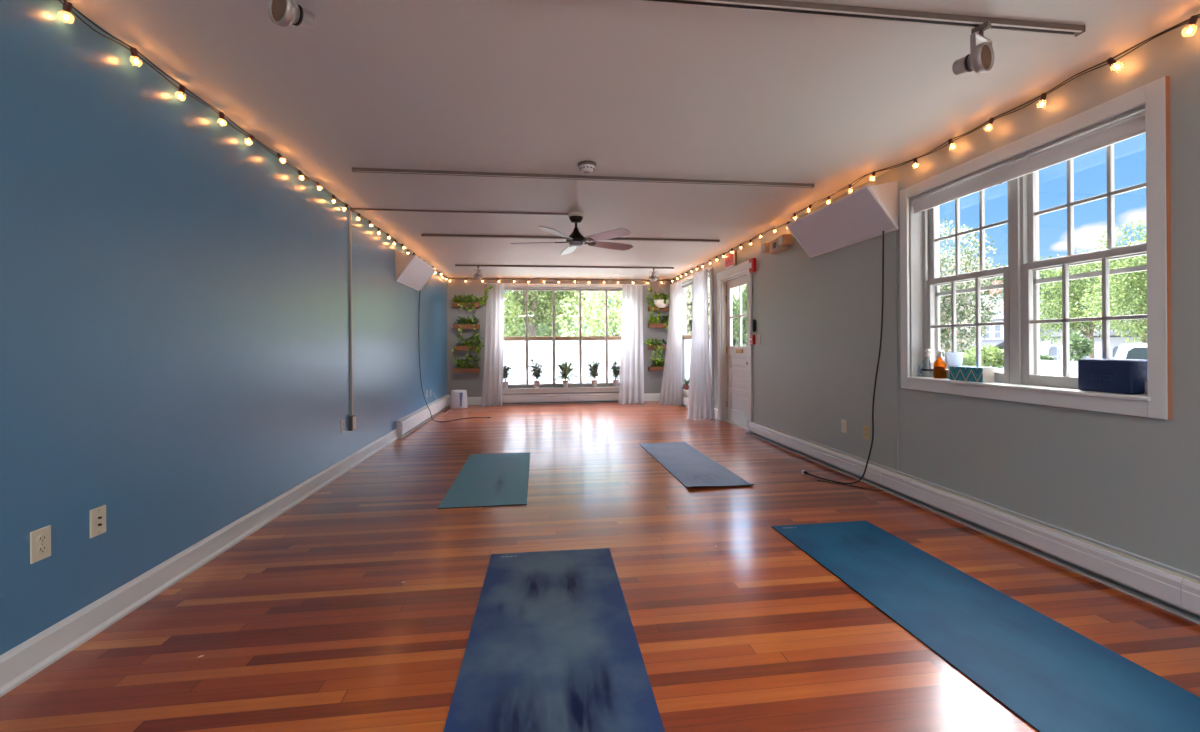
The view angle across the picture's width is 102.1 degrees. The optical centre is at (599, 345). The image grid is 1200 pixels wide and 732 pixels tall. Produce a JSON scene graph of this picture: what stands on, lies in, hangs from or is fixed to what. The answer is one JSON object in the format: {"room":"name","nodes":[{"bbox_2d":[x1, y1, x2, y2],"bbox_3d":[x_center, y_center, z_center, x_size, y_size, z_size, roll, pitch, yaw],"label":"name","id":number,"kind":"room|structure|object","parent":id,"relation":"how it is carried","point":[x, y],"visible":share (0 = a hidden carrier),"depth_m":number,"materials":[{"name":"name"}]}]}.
{"room":"exercise studio","nodes":[
{"label":"exercise studio","id":0,"kind":"room"},
{"bbox_2d":[0,0,446,654],"bbox_3d":[-2.225,-0.127,2.913,0.160,2.540,13.040,0,0,-7],"label":"wall","id":1,"kind":"structure","parent":0,"point":[175,293],"depth_m":2.21,"materials":[{"name":"blue paint"}]},
{"bbox_2d":[30,525,50,563],"bbox_3d":[-1.990,0.709,1.727,0.009,0.112,0.070,0,0,-7],"label":"wall outlet","id":2,"kind":"object","parent":1,"relation":"attached to","point":[40,539],"visible":1,"depth_m":1.72,"materials":[{"name":"beige plastic"}]},
{"bbox_2d":[37,534,46,543],"bbox_3d":[-1.987,0.690,1.727,0.003,0.033,0.033,0,0,-7],"label":"receptacle","id":3,"kind":"object","parent":2,"relation":"attached to","point":[41,538],"depth_m":1.73,"materials":[{"name":"beige plastic"}]},
{"bbox_2d":[37,545,46,554],"bbox_3d":[-1.987,0.728,1.727,0.003,0.033,0.033,0,0,-7],"label":"receptacle","id":4,"kind":"object","parent":2,"relation":"attached to","point":[41,549],"depth_m":1.73,"materials":[{"name":"beige plastic"}]},
{"bbox_2d":[89,505,105,537],"bbox_3d":[-2.014,0.708,1.950,0.014,0.112,0.070,0,0,-7],"label":"wall outlet","id":5,"kind":"object","parent":1,"relation":"attached to","point":[97,515],"visible":1,"depth_m":1.95,"materials":[{"name":"beige plastic"}]},
{"bbox_2d":[0,429,398,696],"bbox_3d":[-1.923,1.081,1.286,0.030,0.118,9.420,0,0,-7],"label":"baseboard","id":6,"kind":"structure","parent":1,"relation":"attached to","point":[27,659],"depth_m":2.16,"materials":[{"name":"white paint"}]},
{"bbox_2d":[58,0,447,277],"bbox_3d":[-2.324,-1.240,4.765,0.091,0.095,8.820,0,0,-7],"label":"string lights","id":7,"kind":"object","parent":1,"relation":"attached to","point":[67,6],"visible":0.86,"depth_m":2.46},
{"bbox_2d":[63,1,72,12],"bbox_3d":[-1.971,-1.252,1.796,0.023,0.034,0.023,37,18,30],"label":"socket","id":8,"kind":"object","parent":7,"relation":"attached to","point":[67,6],"depth_m":1.79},
{"bbox_2d":[130,47,137,56],"bbox_3d":[-2.002,-1.259,2.084,0.023,0.034,0.023,13,24,9],"label":"socket","id":9,"kind":"object","parent":7,"relation":"attached to","point":[134,52],"depth_m":2.08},
{"bbox_2d":[179,85,185,92],"bbox_3d":[-2.040,-1.251,2.368,0.023,0.034,0.023,9,19,-47],"label":"socket","id":10,"kind":"object","parent":7,"relation":"attached to","point":[182,88],"depth_m":2.36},
{"bbox_2d":[349,210,355,430],"bbox_3d":[-2.326,-0.234,4.553,0.036,2.065,0.080,0,0,-7],"label":"conduit","id":11,"kind":"object","parent":1,"relation":"attached to","point":[352,419],"depth_m":4.54,"materials":[{"name":"white paint"}]},
{"bbox_2d":[395,250,435,290],"bbox_3d":[-2.467,-0.979,6.561,0.252,0.383,1.180,0,0,-7],"label":"speaker","id":12,"kind":"object","parent":1,"relation":"attached to","point":[412,271],"visible":1,"depth_m":6.26,"materials":[{"name":"white plastic"}]},
{"bbox_2d":[418,293,490,421],"bbox_3d":[-2.213,0.172,7.400,1.067,1.959,0.272,0,0,-26],"label":"power cable","id":13,"kind":"object","parent":12,"relation":"hanging from","point":[419,293],"visible":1,"depth_m":7.19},
{"bbox_2d":[396,394,450,437],"bbox_3d":[-2.664,1.038,7.568,0.076,0.215,3.230,0,0,-7],"label":"baseboard heater","id":14,"kind":"object","parent":1,"relation":"attached to","point":[407,424],"visible":0.89,"depth_m":6.93,"materials":[{"name":"white metal"}]},
{"bbox_2d":[447,277,672,403],"bbox_3d":[-0.730,-0.138,9.582,4.418,2.540,0.160,0,0,-7],"label":"wall","id":15,"kind":"structure","parent":0,"point":[472,383],"depth_m":9.31,"materials":[{"name":"grey paint"}]},
{"bbox_2d":[453,355,479,372],"bbox_3d":[-2.517,0.350,9.200,0.499,0.339,0.230,0,0,-7],"label":"wall planter","id":16,"kind":"object","parent":15,"relation":"attached to","point":[468,368],"visible":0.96,"depth_m":9.17,"materials":[{"name":"brown wood"}]},
{"bbox_2d":[453,315,479,342],"bbox_3d":[-2.517,-0.301,9.196,0.517,0.538,0.258,0,0,-7],"label":"wall planter","id":17,"kind":"object","parent":15,"relation":"attached to","point":[466,324],"visible":1,"depth_m":9.15,"materials":[{"name":"brown wood"}]},
{"bbox_2d":[451,334,484,363],"bbox_3d":[-2.482,0.058,9.184,0.649,0.591,0.258,0,0,-7],"label":"wall planter","id":18,"kind":"object","parent":15,"relation":"attached to","point":[462,346],"visible":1,"depth_m":9.16,"materials":[{"name":"brown wood"}]},
{"bbox_2d":[452,286,492,311],"bbox_3d":[-2.419,-0.872,9.209,0.799,0.497,0.253,0,0,-7],"label":"wall planter","id":19,"kind":"object","parent":15,"relation":"attached to","point":[467,304],"visible":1,"depth_m":9.16,"materials":[{"name":"brown wood"}]},
{"bbox_2d":[467,397,481,404],"bbox_3d":[-2.471,1.068,9.280,0.711,0.152,0.018,0,0,-7],"label":"baseboard","id":20,"kind":"structure","parent":15,"relation":"attached to","point":[471,400],"depth_m":9.28,"materials":[{"name":"white paint"}]},
{"bbox_2d":[450,278,670,282],"bbox_3d":[-0.725,-1.252,9.442,4.306,0.089,0.070,0,0,-7],"label":"string lights","id":21,"kind":"object","parent":15,"relation":"attached to","point":[450,278],"visible":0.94,"depth_m":9.44},
{"bbox_2d":[503,392,618,404],"bbox_3d":[-0.616,1.037,9.478,2.970,0.188,0.072,0,0,-7],"label":"baseboard heater","id":22,"kind":"object","parent":15,"relation":"attached to","point":[565,397],"visible":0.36,"depth_m":9.43,"materials":[{"name":"white metal"}]},
{"bbox_2d":[503,284,621,393],"bbox_3d":[-0.650,-0.129,9.566,2.980,2.120,0.210,0,0,-7],"label":"window","id":23,"kind":"structure","parent":15,"relation":"in","point":[580,350],"depth_m":9.58,"materials":[{"name":"glass"}]},
{"bbox_2d":[503,363,511,388],"bbox_3d":[-1.841,0.592,9.389,0.301,0.496,0.208,0,0,-7],"label":"potted plant","id":24,"kind":"object","parent":23,"relation":"on","point":[505,368],"visible":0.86,"depth_m":9.37,"materials":[{"name":"green plant"}]},
{"bbox_2d":[528,359,543,387],"bbox_3d":[-1.234,0.547,9.474,0.360,0.578,0.266,0,0,-7],"label":"potted plant","id":25,"kind":"object","parent":23,"relation":"on","point":[535,371],"visible":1,"depth_m":9.43,"materials":[{"name":"green plant"}]},
{"bbox_2d":[553,362,577,387],"bbox_3d":[-0.657,0.529,9.529,0.610,0.605,0.694,0,0,45],"label":"potted plant","id":26,"kind":"object","parent":23,"relation":"on","point":[565,370],"visible":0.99,"depth_m":9.46,"materials":[{"name":"green plant"}]},
{"bbox_2d":[585,359,602,386],"bbox_3d":[-0.122,0.548,9.602,0.370,0.559,0.288,0,0,10],"label":"potted plant","id":27,"kind":"object","parent":23,"relation":"on","point":[593,369],"visible":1,"depth_m":9.57,"materials":[{"name":"green plant"}]},
{"bbox_2d":[608,359,619,386],"bbox_3d":[0.314,0.550,9.649,0.320,0.549,0.267,0,0,-7],"label":"potted plant","id":28,"kind":"object","parent":23,"relation":"on","point":[615,370],"visible":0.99,"depth_m":9.62,"materials":[{"name":"green plant"}]},
{"bbox_2d":[484,283,645,285],"bbox_3d":[-0.655,-1.183,9.458,3.150,0.032,0.106,0,0,-7],"label":"curtain rod","id":29,"kind":"object","parent":15,"relation":"attached to","point":[484,283],"visible":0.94,"depth_m":9.42,"materials":[{"name":"white metal"}]},
{"bbox_2d":[481,284,503,406],"bbox_3d":[-2.026,-0.015,9.142,0.420,2.307,0.266,0,0,-7],"label":"curtain","id":30,"kind":"object","parent":29,"relation":"hanging from","point":[492,389],"visible":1,"depth_m":9.18,"materials":[{"name":"white fabric"}]},
{"bbox_2d":[619,285,643,403],"bbox_3d":[0.602,-0.034,9.397,0.551,2.307,0.398,0,0,-7],"label":"curtain","id":31,"kind":"object","parent":29,"relation":"hanging from","point":[631,383],"visible":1,"depth_m":9.46,"materials":[{"name":"white fabric"}]},
{"bbox_2d":[644,393,659,400],"bbox_3d":[1.178,1.043,9.723,0.612,0.152,0.018,0,0,-7],"label":"baseboard","id":32,"kind":"structure","parent":15,"relation":"attached to","point":[652,396],"depth_m":9.70,"materials":[{"name":"white paint"}]},
{"bbox_2d":[644,338,666,362],"bbox_3d":[1.162,0.108,9.636,0.609,0.494,0.244,0,0,-7],"label":"wall planter","id":33,"kind":"object","parent":15,"relation":"attached to","point":[651,345],"visible":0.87,"depth_m":9.58,"materials":[{"name":"brown wood"}]},
{"bbox_2d":[648,357,664,370],"bbox_3d":[1.216,0.374,9.651,0.504,0.282,0.232,0,0,-13],"label":"wall planter","id":34,"kind":"object","parent":15,"relation":"attached to","point":[653,368],"visible":0.67,"depth_m":9.61,"materials":[{"name":"brown wood"}]},
{"bbox_2d":[646,286,668,320],"bbox_3d":[1.173,-0.833,9.625,0.557,0.718,0.244,0,0,-7],"label":"wall planter","id":35,"kind":"object","parent":15,"relation":"attached to","point":[654,307],"visible":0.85,"depth_m":9.58,"materials":[{"name":"brown wood"}]},
{"bbox_2d":[647,313,668,331],"bbox_3d":[1.220,-0.440,9.647,0.577,0.405,0.252,0,0,-7],"label":"wall planter","id":36,"kind":"object","parent":15,"relation":"attached to","point":[652,324],"visible":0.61,"depth_m":9.61,"materials":[{"name":"brown wood"}]},
{"bbox_2d":[652,285,669,307],"bbox_3d":[1.225,-0.924,9.582,0.422,0.558,0.354,0,0,-7],"label":"hanging planter","id":37,"kind":"object","parent":15,"relation":"hanging from","point":[661,303],"visible":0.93,"depth_m":9.49,"materials":[{"name":"white ceramic"}]},
{"bbox_2d":[654,300,669,307],"bbox_3d":[1.220,-0.813,9.558,0.330,0.152,0.238,0,0,-7],"label":"bowl","id":38,"kind":"object","parent":37,"relation":"on","point":[659,303],"depth_m":9.48,"materials":[{"name":"white ceramic"}]},
{"bbox_2d":[0,401,1199,731],"bbox_3d":[0.057,1.177,3.189,4.738,0.100,13.040,0,0,-7],"label":"floor","id":39,"kind":"structure","parent":0,"point":[308,622],"depth_m":2.09,"materials":[{"name":"brown wood"}]},
{"bbox_2d":[450,390,467,408],"bbox_3d":[-2.569,0.984,8.841,0.316,0.322,0.274,0,0,-7],"label":"air purifier","id":40,"kind":"object","parent":39,"relation":"on","point":[459,400],"visible":1,"depth_m":8.73,"materials":[{"name":"white plastic"}]},
{"bbox_2d":[437,452,529,508],"bbox_3d":[-0.929,1.129,4.228,0.610,0.006,1.680,0,0,-7],"label":"yoga mat","id":41,"kind":"object","parent":39,"relation":"on","point":[494,479],"visible":1,"depth_m":3.98,"materials":[{"name":"teal rubber"}]},
{"bbox_2d":[443,548,664,731],"bbox_3d":[-0.173,1.124,1.771,0.640,0.006,1.760,0,0,-6],"label":"yoga mat","id":42,"kind":"object","parent":39,"relation":"on","point":[552,646],"visible":1,"depth_m":1.75,"materials":[{"name":"blue rubber"}]},
{"bbox_2d":[640,442,753,486],"bbox_3d":[0.832,1.107,4.653,0.535,0.026,1.740,0,0,-8],"label":"yoga mat","id":43,"kind":"object","parent":39,"relation":"on","point":[688,465],"visible":1,"depth_m":4.45,"materials":[{"name":"grey rubber"}]},
{"bbox_2d":[817,480,883,490],"bbox_3d":[1.963,1.107,3.823,0.472,0.007,0.032,0,0,39],"label":"power cable","id":44,"kind":"object","parent":39,"relation":"on","point":[817,480],"visible":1,"depth_m":3.82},
{"bbox_2d":[772,520,1199,731],"bbox_3d":[1.486,1.113,2.144,0.630,0.006,1.780,0,0,-8],"label":"yoga mat","id":45,"kind":"object","parent":39,"relation":"on","point":[1052,676],"visible":1,"depth_m":1.80,"materials":[{"name":"teal rubber"}]},
{"bbox_2d":[66,0,1199,278],"bbox_3d":[0.039,-1.363,3.189,4.738,0.100,13.040,0,0,-7],"label":"ceiling","id":46,"kind":"structure","parent":0,"point":[627,88],"depth_m":2.56,"materials":[{"name":"paint"}]},
{"bbox_2d":[350,208,567,214],"bbox_3d":[-1.334,-1.289,4.715,2.060,0.030,0.040,0,0,-7],"label":"ceiling track","id":47,"kind":"object","parent":46,"relation":"attached to","point":[374,209],"visible":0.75,"depth_m":4.70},
{"bbox_2d":[455,264,673,268],"bbox_3d":[-0.539,-1.296,8.025,3.603,0.027,0.038,0,0,-7],"label":"ceiling track","id":48,"kind":"object","parent":46,"relation":"attached to","point":[460,265],"visible":1,"depth_m":8.01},
{"bbox_2d":[473,266,482,279],"bbox_3d":[-1.972,-1.165,7.834,0.142,0.220,0.159,0,0,8],"label":"lamp","id":49,"kind":"object","parent":48,"relation":"attached to","point":[478,275],"visible":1,"depth_m":7.81,"materials":[{"name":"silver metal"}]},
{"bbox_2d":[649,268,657,280],"bbox_3d":[0.898,-1.185,8.187,0.142,0.220,0.159,0,0,37],"label":"lamp","id":50,"kind":"object","parent":48,"relation":"attached to","point":[653,277],"visible":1,"depth_m":8.16,"materials":[{"name":"silver metal"}]},
{"bbox_2d":[421,234,719,241],"bbox_3d":[-0.291,-1.298,5.884,3.608,0.027,0.038,0,0,-7],"label":"ceiling track","id":51,"kind":"object","parent":46,"relation":"attached to","point":[422,235],"visible":0.92,"depth_m":5.83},
{"bbox_2d":[511,212,632,254],"bbox_3d":[-0.256,-1.150,4.887,1.282,0.322,1.262,0,0,-7],"label":"ceiling fan","id":52,"kind":"object","parent":46,"relation":"hanging from","point":[576,239],"visible":1,"depth_m":4.79,"materials":[{"name":"brown wood"}]},
{"bbox_2d":[352,167,813,187],"bbox_3d":[-0.030,-1.299,3.780,3.598,0.027,0.038,0,0,-7],"label":"ceiling track","id":53,"kind":"object","parent":46,"relation":"attached to","point":[354,169],"visible":1,"depth_m":3.75,"materials":[{"name":"metal"}]},
{"bbox_2d":[578,161,595,173],"bbox_3d":[-0.094,-1.278,3.515,0.136,0.068,0.136,0,0,-7],"label":"smoke detector","id":54,"kind":"object","parent":46,"relation":"attached to","point":[586,167],"visible":1,"depth_m":3.48,"materials":[{"name":"white plastic"}]},
{"bbox_2d":[620,0,1085,36],"bbox_3d":[0.216,-1.301,1.810,3.613,0.027,0.038,0,0,-7],"label":"ceiling track","id":55,"kind":"object","parent":46,"relation":"attached to","point":[772,6],"visible":1,"depth_m":1.91,"materials":[{"name":"metal"}]},
{"bbox_2d":[268,0,315,30],"bbox_3d":[-1.062,-1.185,1.683,0.132,0.193,0.127,0,0,27],"label":"lamp","id":56,"kind":"object","parent":55,"relation":"attached to","point":[284,13],"visible":1,"depth_m":1.66,"materials":[{"name":"silver metal"}]},
{"bbox_2d":[952,21,993,74],"bbox_3d":[1.536,-1.203,2.003,0.132,0.193,0.127,0,0,-27],"label":"lamp","id":57,"kind":"object","parent":55,"relation":"attached to","point":[980,59],"visible":1,"depth_m":1.97,"materials":[{"name":"silver metal"}]},
{"bbox_2d":[673,15,1199,618],"bbox_3d":[2.320,-0.159,3.466,0.160,2.540,13.040,0,0,-7],"label":"wall","id":58,"kind":"structure","parent":0,"point":[1129,483],"depth_m":2.79,"materials":[{"name":"grey paint"}]},
{"bbox_2d":[681,267,714,403],"bbox_3d":[1.682,-0.150,8.500,0.210,2.130,2.090,0,0,-7],"label":"window","id":59,"kind":"structure","parent":58,"relation":"in","point":[686,339],"depth_m":9.06,"materials":[{"name":"white paint"}]},
{"bbox_2d":[682,376,688,389],"bbox_3d":[1.585,0.694,8.884,0.145,0.244,0.210,0,0,44],"label":"potted plant","id":60,"kind":"object","parent":59,"relation":"on","point":[686,382],"visible":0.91,"depth_m":8.85,"materials":[{"name":"green plant"}]},
{"bbox_2d":[682,395,713,407],"bbox_3d":[1.592,1.022,8.559,0.072,0.188,2.170,0,0,-7],"label":"baseboard heater","id":61,"kind":"object","parent":58,"relation":"attached to","point":[685,398],"visible":0.02,"depth_m":8.76,"materials":[{"name":"white metal"}]},
{"bbox_2d":[725,250,736,268],"bbox_3d":[1.810,-1.176,6.698,0.058,0.210,0.300,0,0,-7],"label":"exit sign","id":62,"kind":"object","parent":58,"relation":"attached to","point":[730,258],"visible":0.99,"depth_m":6.65,"materials":[{"name":"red plastic"}]},
{"bbox_2d":[717,260,752,429],"bbox_3d":[1.915,0.019,6.688,0.188,2.190,1.165,0,0,-7],"label":"door","id":63,"kind":"structure","parent":58,"relation":"in","point":[735,363],"depth_m":6.87,"materials":[{"name":"white paint"}]},
{"bbox_2d":[748,258,755,274],"bbox_3d":[1.889,-0.981,6.068,0.056,0.190,0.190,0,0,-7],"label":"fire alarm strobe","id":64,"kind":"object","parent":58,"relation":"attached to","point":[752,262],"visible":1,"depth_m":5.99,"materials":[{"name":"red plastic"}]},
{"bbox_2d":[750,334,760,344],"bbox_3d":[1.903,-0.069,6.004,0.056,0.125,0.260,0,0,-7],"label":"fire alarm","id":65,"kind":"object","parent":58,"relation":"attached to","point":[754,339],"visible":1,"depth_m":5.99,"materials":[{"name":"red plastic"}]},
{"bbox_2d":[761,234,791,253],"bbox_3d":[1.941,-1.097,5.334,0.127,0.140,0.510,0,0,-7],"label":"emergency light","id":66,"kind":"object","parent":58,"relation":"attached to","point":[781,243],"visible":1,"depth_m":5.26,"materials":[{"name":"white paint"}]},
{"bbox_2d":[786,181,898,257],"bbox_3d":[2.015,-1.038,4.154,0.266,0.368,1.180,0,0,-7],"label":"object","id":67,"kind":"object","parent":58,"relation":"attached to","point":[864,213],"visible":1,"depth_m":3.95,"materials":[{"name":"white plastic"}]},
{"bbox_2d":[802,231,883,483],"bbox_3d":[1.964,0.118,3.955,0.640,1.992,0.123,0,0,37],"label":"power cable","id":68,"kind":"object","parent":67,"relation":"hanging from","point":[803,471],"visible":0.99,"depth_m":3.83,"materials":[{"name":"black plastic"}]},
{"bbox_2d":[841,419,846,432],"bbox_3d":[2.143,0.712,4.264,0.009,0.112,0.070,0,0,-7],"label":"wall outlet","id":69,"kind":"object","parent":58,"relation":"attached to","point":[843,422],"visible":1,"depth_m":4.25,"materials":[{"name":"beige plastic"}]},
{"bbox_2d":[864,425,869,439],"bbox_3d":[2.180,0.714,3.966,0.009,0.112,0.070,0,0,-7],"label":"wall outlet","id":70,"kind":"object","parent":58,"relation":"attached to","point":[866,428],"visible":1,"depth_m":3.96,"materials":[{"name":"beige plastic"}]},
{"bbox_2d":[895,230,898,470],"bbox_3d":[2.217,0.036,3.624,0.008,1.800,0.014,0,0,-7],"label":"cable cover","id":71,"kind":"object","parent":58,"relation":"attached to","point":[895,230],"visible":1,"depth_m":3.62,"materials":[{"name":"grey paint"}]},
{"bbox_2d":[672,14,1199,279],"bbox_3d":[1.898,-1.272,5.380,0.164,0.099,8.620,0,0,-7],"label":"string lights","id":72,"kind":"object","parent":58,"relation":"attached to","point":[1192,21],"visible":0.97,"depth_m":2.66},
{"bbox_2d":[988,118,993,124],"bbox_3d":[2.250,-1.289,2.790,0.023,0.034,0.023,0,21,-38],"label":"socket","id":73,"kind":"object","parent":72,"relation":"attached to","point":[990,120],"depth_m":2.78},
{"bbox_2d":[1040,93,1046,100],"bbox_3d":[2.288,-1.280,2.502,0.023,0.034,0.023,-3,14,-20],"label":"socket","id":74,"kind":"object","parent":72,"relation":"attached to","point":[1043,96],"depth_m":2.50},
{"bbox_2d":[1106,57,1116,65],"bbox_3d":[2.328,-1.290,2.207,0.023,0.034,0.023,-29,-22,19],"label":"socket","id":75,"kind":"object","parent":72,"relation":"attached to","point":[1111,61],"depth_m":2.20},
{"bbox_2d":[1187,15,1197,26],"bbox_3d":[2.357,-1.289,1.927,0.023,0.034,0.023,-6,19,-40],"label":"socket","id":76,"kind":"object","parent":72,"relation":"attached to","point":[1193,19],"depth_m":1.92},
{"bbox_2d":[749,420,1199,624],"bbox_3d":[2.214,1.024,3.492,0.059,0.175,5.260,0,0,-7],"label":"baseboard heater","id":77,"kind":"object","parent":58,"relation":"attached to","point":[1174,586],"visible":1,"depth_m":2.60,"materials":[{"name":"white metal"}]},
{"bbox_2d":[900,76,1171,419],"bbox_3d":[2.420,-0.415,2.818,0.274,1.490,1.590,0,0,-7],"label":"window","id":78,"kind":"structure","parent":58,"relation":"in","point":[1021,380],"depth_m":2.72,"materials":[{"name":"white paint"}]},
{"bbox_2d":[921,349,932,375],"bbox_3d":[2.328,0.126,3.441,0.081,0.200,0.081,0,0,13],"label":"spray bottle","id":79,"kind":"object","parent":78,"relation":"on","point":[927,351],"visible":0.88,"depth_m":3.43,"materials":[{"name":"plastic"}]},
{"bbox_2d":[933,349,945,378],"bbox_3d":[2.323,0.127,3.317,0.072,0.198,0.072,0,0,23],"label":"spray bottle","id":80,"kind":"object","parent":78,"relation":"on","point":[939,366],"visible":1,"depth_m":3.29,"materials":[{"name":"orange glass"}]},
{"bbox_2d":[945,349,963,377],"bbox_3d":[2.363,0.089,3.231,0.100,0.266,0.100,0,0,-7],"label":"plastic tub","id":81,"kind":"object","parent":78,"relation":"on","point":[953,358],"visible":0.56,"depth_m":3.20,"materials":[{"name":"white"}]},
{"bbox_2d":[950,366,997,381],"bbox_3d":[2.353,0.181,3.060,0.112,0.090,0.227,0,0,-10],"label":"tissue box","id":82,"kind":"object","parent":78,"relation":"on","point":[960,373],"visible":0.99,"depth_m":3.00,"materials":[{"name":"teal cardboard"}]},
{"bbox_2d":[911,110,1145,213],"bbox_3d":[2.342,-0.990,2.809,0.063,0.115,1.378,0,0,-7],"label":"roller shade","id":83,"kind":"object","parent":78,"relation":"attached to","point":[1134,125],"visible":0.83,"depth_m":2.57,"materials":[{"name":"white fabric"}]},
{"bbox_2d":[1078,359,1147,393],"bbox_3d":[2.462,0.146,2.326,0.126,0.158,0.224,0,0,-9],"label":"foam block","id":84,"kind":"object","parent":78,"relation":"on","point":[1122,376],"visible":0.98,"depth_m":2.28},
{"bbox_3d":[1.572,-1.189,8.493,0.097,0.032,2.192,0,0,-7],"label":"curtain rod","id":85,"kind":"object","parent":58,"relation":"attached to","visible":0},
{"bbox_2d":[659,281,682,405],"bbox_3d":[1.436,-0.040,9.182,0.486,2.307,0.537,0,0,34],"label":"curtain","id":86,"kind":"object","parent":85,"relation":"hanging from","point":[671,393],"visible":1,"depth_m":9.09,"materials":[{"name":"white fabric"}]},
{"bbox_2d":[687,267,714,419],"bbox_3d":[1.460,-0.050,7.654,0.418,2.327,0.901,0,0,-7],"label":"curtain","id":87,"kind":"object","parent":85,"relation":"hanging from","point":[700,400],"visible":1,"depth_m":7.53,"materials":[{"name":"white fabric"}]},
{"label":"outside","id":88,"kind":"structure","parent":0,"visible":0},
{"bbox_3d":[26.192,4.489,33.402,180.000,5.651,180.000,0,0,-7],"label":"ground","id":89,"kind":"structure","parent":88,"visible":0},
{"bbox_2d":[504,291,585,336],"bbox_3d":[-2.100,-1.182,14.781,3.516,6.297,3.162,0,0,-9],"label":"tree","id":90,"kind":"object","parent":89,"relation":"on","point":[537,307],"visible":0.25,"depth_m":14.90,"materials":[{"name":"green plant"}]},
{"bbox_2d":[504,291,598,380],"bbox_3d":[-2.929,-1.476,28.842,6.371,7.551,8.678,0,0,-2],"label":"tree","id":91,"kind":"object","parent":89,"relation":"on","point":[548,331],"visible":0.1,"depth_m":26.48,"materials":[{"name":"green plant"}]},
{"bbox_2d":[555,291,621,335],"bbox_3d":[0.511,-0.920,18.016,4.262,5.741,4.182,0,0,-7],"label":"tree","id":92,"kind":"object","parent":89,"relation":"on","point":[614,311],"visible":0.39,"depth_m":17.46,"materials":[{"name":"green plant"}]},
{"bbox_2d":[686,279,709,334],"bbox_3d":[2.678,-0.379,14.789,2.988,4.621,2.648,0,0,44],"label":"tree","id":93,"kind":"object","parent":89,"relation":"on","point":[688,289],"visible":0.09,"depth_m":14.03,"materials":[{"name":"green plant"}]},
{"bbox_2d":[732,285,745,333],"bbox_3d":[5.019,-1.229,17.977,4.156,6.296,3.619,0,0,12],"label":"tree","id":94,"kind":"object","parent":89,"relation":"on","point":[734,290],"visible":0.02,"depth_m":17.38,"materials":[{"name":"green plant"}]},
{"bbox_2d":[732,285,746,345],"bbox_3d":[3.885,0.053,12.481,2.258,3.739,1.982,0,0,-7],"label":"tree","id":95,"kind":"object","parent":89,"relation":"on","point":[736,327],"visible":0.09,"depth_m":12.17,"materials":[{"name":"green plant"}]},
{"bbox_2d":[956,349,983,366],"bbox_3d":[23.386,1.316,31.014,1.832,2.297,1.930,0,0,40],"label":"bush","id":96,"kind":"object","parent":89,"relation":"on","point":[967,360],"visible":0.34,"depth_m":30.71,"materials":[{"name":"green plant"}]},
{"bbox_2d":[940,218,1003,368],"bbox_3d":[13.933,-1.571,20.190,4.537,7.125,4.172,0,0,9],"label":"tree","id":97,"kind":"object","parent":89,"relation":"on","point":[968,316],"visible":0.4,"depth_m":19.15,"materials":[{"name":"green plant"}]},
{"bbox_2d":[956,264,1004,295],"bbox_3d":[58.767,-4.114,74.363,14.053,16.962,12.023,0,0,-7],"label":"tree","id":98,"kind":"object","parent":89,"relation":"on","point":[998,265],"visible":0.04,"depth_m":71.83,"materials":[{"name":"green plant"}]},
{"bbox_2d":[965,344,1003,368],"bbox_3d":[27.246,1.266,34.031,2.909,2.712,2.864,0,0,-43],"label":"bush","id":99,"kind":"object","parent":89,"relation":"on","point":[994,352],"visible":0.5,"depth_m":33.62,"materials":[{"name":"green plant"}]},
{"bbox_2d":[942,280,1060,366],"bbox_3d":[45.674,-2.143,58.996,9.750,10.900,13.100,0,0,-7],"label":"house","id":100,"kind":"structure","parent":89,"relation":"on","point":[995,333],"depth_m":53.97,"materials":[{"name":"grey"}]},
{"bbox_2d":[998,360,1077,372],"bbox_3d":[21.442,1.414,23.025,1.790,1.360,4.350,0,0,-7],"label":"parked car","id":101,"kind":"object","parent":89,"relation":"on","point":[1001,370],"visible":0.02,"depth_m":22.78,"materials":[{"name":"white paint"}]},
{"bbox_2d":[1002,255,1089,307],"bbox_3d":[55.871,-3.603,60.199,9.296,14.972,9.730,0,0,34],"label":"tree","id":102,"kind":"object","parent":89,"relation":"on","point":[1042,272],"visible":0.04,"depth_m":59.08,"materials":[{"name":"green plant"}]},
{"bbox_2d":[1040,354,1053,359],"bbox_3d":[32.758,1.697,35.989,1.490,2.154,1.131,0,0,39],"label":"bush","id":103,"kind":"object","parent":89,"relation":"on","point":[1045,357],"visible":0.17,"depth_m":35.75,"materials":[{"name":"green plant"}]},
{"bbox_2d":[1062,329,1093,361],"bbox_3d":[29.524,0.768,30.015,1.523,3.554,1.510,0,0,-7],"label":"tree","id":104,"kind":"object","parent":89,"relation":"on","point":[1077,349],"visible":0.9,"depth_m":29.74,"materials":[{"name":"green plant"}]},
{"bbox_2d":[1039,250,1143,358],"bbox_3d":[44.470,-2.747,44.151,7.766,11.950,7.658,0,0,-11],"label":"tree","id":105,"kind":"object","parent":89,"relation":"on","point":[1076,292],"visible":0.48,"depth_m":44.04,"materials":[{"name":"green plant"}]},
{"bbox_2d":[1040,311,1146,361],"bbox_3d":[50.239,-0.345,46.615,7.700,6.040,13.020,0,0,-7],"label":"house","id":106,"kind":"structure","parent":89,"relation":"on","point":[1055,351],"depth_m":46.32,"materials":[{"name":"grey"}]},
{"bbox_2d":[1040,343,1146,376],"bbox_3d":[15.457,0.899,12.945,1.990,1.920,5.970,0,0,-7],"label":"pickup truck","id":107,"kind":"object","parent":89,"relation":"on","point":[1126,350],"visible":0.06,"depth_m":13.55,"materials":[{"name":"white paint"}]},
{"bbox_2d":[1079,220,1146,342],"bbox_3d":[35.938,-2.926,32.003,6.009,11.317,7.404,0,0,43],"label":"tree","id":108,"kind":"object","parent":89,"relation":"on","point":[1138,279],"visible":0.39,"depth_m":31.78,"materials":[{"name":"green plant"}]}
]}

